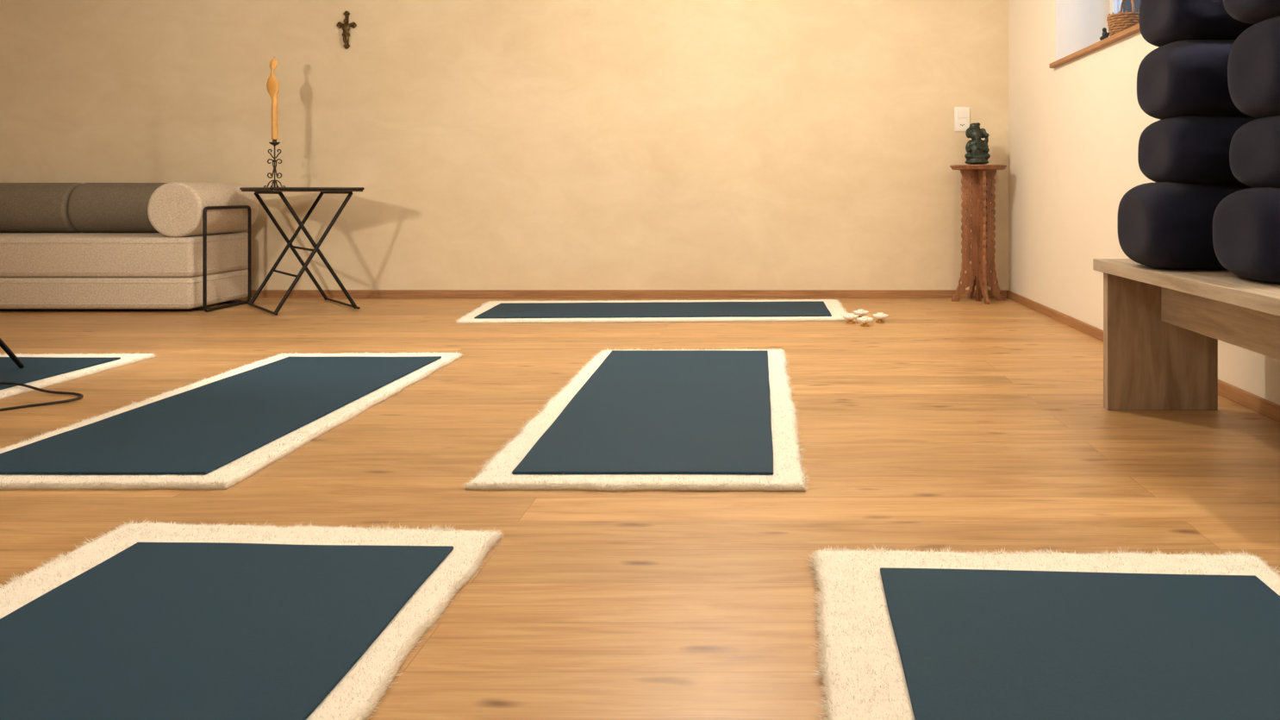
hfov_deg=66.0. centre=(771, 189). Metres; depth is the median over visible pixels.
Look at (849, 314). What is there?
candle
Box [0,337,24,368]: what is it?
floor lamp
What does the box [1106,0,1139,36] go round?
wicker basket
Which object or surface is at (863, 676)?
sheepskin rug
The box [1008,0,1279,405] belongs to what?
wall
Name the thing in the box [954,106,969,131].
light switch
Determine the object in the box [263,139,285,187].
candlestick
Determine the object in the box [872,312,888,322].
tealight holder
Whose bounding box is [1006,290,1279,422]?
baseboard
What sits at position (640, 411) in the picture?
yoga mat
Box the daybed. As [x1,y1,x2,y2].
[0,181,258,312]
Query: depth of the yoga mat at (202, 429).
2.92 m
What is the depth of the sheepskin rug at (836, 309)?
5.35 m
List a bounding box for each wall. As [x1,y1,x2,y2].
[0,0,1008,290]
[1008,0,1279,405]
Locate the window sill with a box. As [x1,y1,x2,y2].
[1048,23,1140,68]
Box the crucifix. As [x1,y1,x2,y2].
[337,11,356,49]
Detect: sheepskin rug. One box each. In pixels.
[0,349,463,490]
[0,351,156,399]
[0,518,505,719]
[455,298,849,323]
[459,347,809,491]
[806,544,1279,719]
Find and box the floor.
[0,297,1279,719]
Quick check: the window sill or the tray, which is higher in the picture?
the window sill
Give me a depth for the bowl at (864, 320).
5.12 m
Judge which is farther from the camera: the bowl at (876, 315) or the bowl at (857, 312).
the bowl at (857, 312)
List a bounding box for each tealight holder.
[842,312,858,323]
[853,309,868,317]
[856,316,873,325]
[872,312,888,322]
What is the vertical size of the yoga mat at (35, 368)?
0.008 m
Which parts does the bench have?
leg, seat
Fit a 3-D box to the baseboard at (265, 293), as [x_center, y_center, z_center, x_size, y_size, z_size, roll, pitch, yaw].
[-2.164,0.695,6.503,7.472,0.050,0.014,0,0,0]
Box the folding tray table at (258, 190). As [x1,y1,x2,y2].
[239,187,364,315]
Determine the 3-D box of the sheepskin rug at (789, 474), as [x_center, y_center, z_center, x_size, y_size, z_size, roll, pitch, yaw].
[-0.333,0.703,3.311,0.875,0.033,2.019,0,0,0]
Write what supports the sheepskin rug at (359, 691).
on the floor
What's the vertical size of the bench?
0.490 m
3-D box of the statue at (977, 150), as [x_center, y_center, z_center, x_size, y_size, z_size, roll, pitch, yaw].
[1.325,-0.296,6.279,0.164,0.273,0.124,0,0,0]
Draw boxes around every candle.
[266,56,279,139]
[847,312,854,316]
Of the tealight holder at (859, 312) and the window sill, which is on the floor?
the tealight holder at (859, 312)
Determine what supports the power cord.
on the floor
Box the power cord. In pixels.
[0,381,83,411]
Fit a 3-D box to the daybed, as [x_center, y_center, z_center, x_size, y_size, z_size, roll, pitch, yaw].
[-4.401,0.338,6.093,2.178,0.765,0.811,0,0,0]
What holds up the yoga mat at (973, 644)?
on the sheepskin rug at (863, 676)
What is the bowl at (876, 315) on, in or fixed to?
on the tealight holder at (879, 315)
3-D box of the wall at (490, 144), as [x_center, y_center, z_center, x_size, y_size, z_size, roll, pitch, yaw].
[-2.028,-0.490,6.560,7.944,2.420,0.100,0,0,0]
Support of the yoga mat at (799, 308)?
on the sheepskin rug at (836, 309)
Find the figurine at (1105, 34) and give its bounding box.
[1099,27,1109,40]
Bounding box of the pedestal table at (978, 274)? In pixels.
[949,164,1007,304]
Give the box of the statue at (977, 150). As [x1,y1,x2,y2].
[964,122,990,164]
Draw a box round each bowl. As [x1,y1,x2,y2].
[842,314,858,319]
[853,310,868,315]
[856,317,873,323]
[872,313,888,318]
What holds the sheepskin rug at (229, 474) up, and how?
on the floor
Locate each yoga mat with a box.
[0,355,441,474]
[0,356,120,389]
[0,542,453,719]
[474,300,831,318]
[512,349,773,474]
[880,567,1279,719]
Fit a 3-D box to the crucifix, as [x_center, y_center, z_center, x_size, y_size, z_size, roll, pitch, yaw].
[-2.834,-1.066,6.488,0.132,0.254,0.040,0,0,0]
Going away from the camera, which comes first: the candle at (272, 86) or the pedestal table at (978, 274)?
the candle at (272, 86)
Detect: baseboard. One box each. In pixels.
[251,289,1006,297]
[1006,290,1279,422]
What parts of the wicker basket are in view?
handle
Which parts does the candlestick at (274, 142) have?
stem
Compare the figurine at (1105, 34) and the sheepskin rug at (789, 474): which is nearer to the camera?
the sheepskin rug at (789, 474)
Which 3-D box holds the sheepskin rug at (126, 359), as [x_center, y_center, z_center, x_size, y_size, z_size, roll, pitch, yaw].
[-3.049,0.702,3.217,0.869,0.034,1.983,0,0,0]
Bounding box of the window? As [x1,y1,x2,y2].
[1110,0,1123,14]
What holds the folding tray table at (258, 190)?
on the floor
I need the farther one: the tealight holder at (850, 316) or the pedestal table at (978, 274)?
the pedestal table at (978, 274)
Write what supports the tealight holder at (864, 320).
on the floor
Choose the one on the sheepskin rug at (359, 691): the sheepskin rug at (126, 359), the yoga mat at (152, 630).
the yoga mat at (152, 630)
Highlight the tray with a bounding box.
[239,187,364,191]
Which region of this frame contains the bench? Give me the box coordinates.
[1092,258,1279,410]
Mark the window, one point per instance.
(1114, 3)
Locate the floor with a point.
(964, 425)
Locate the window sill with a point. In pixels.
(1135, 28)
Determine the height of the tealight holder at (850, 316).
0.049 m

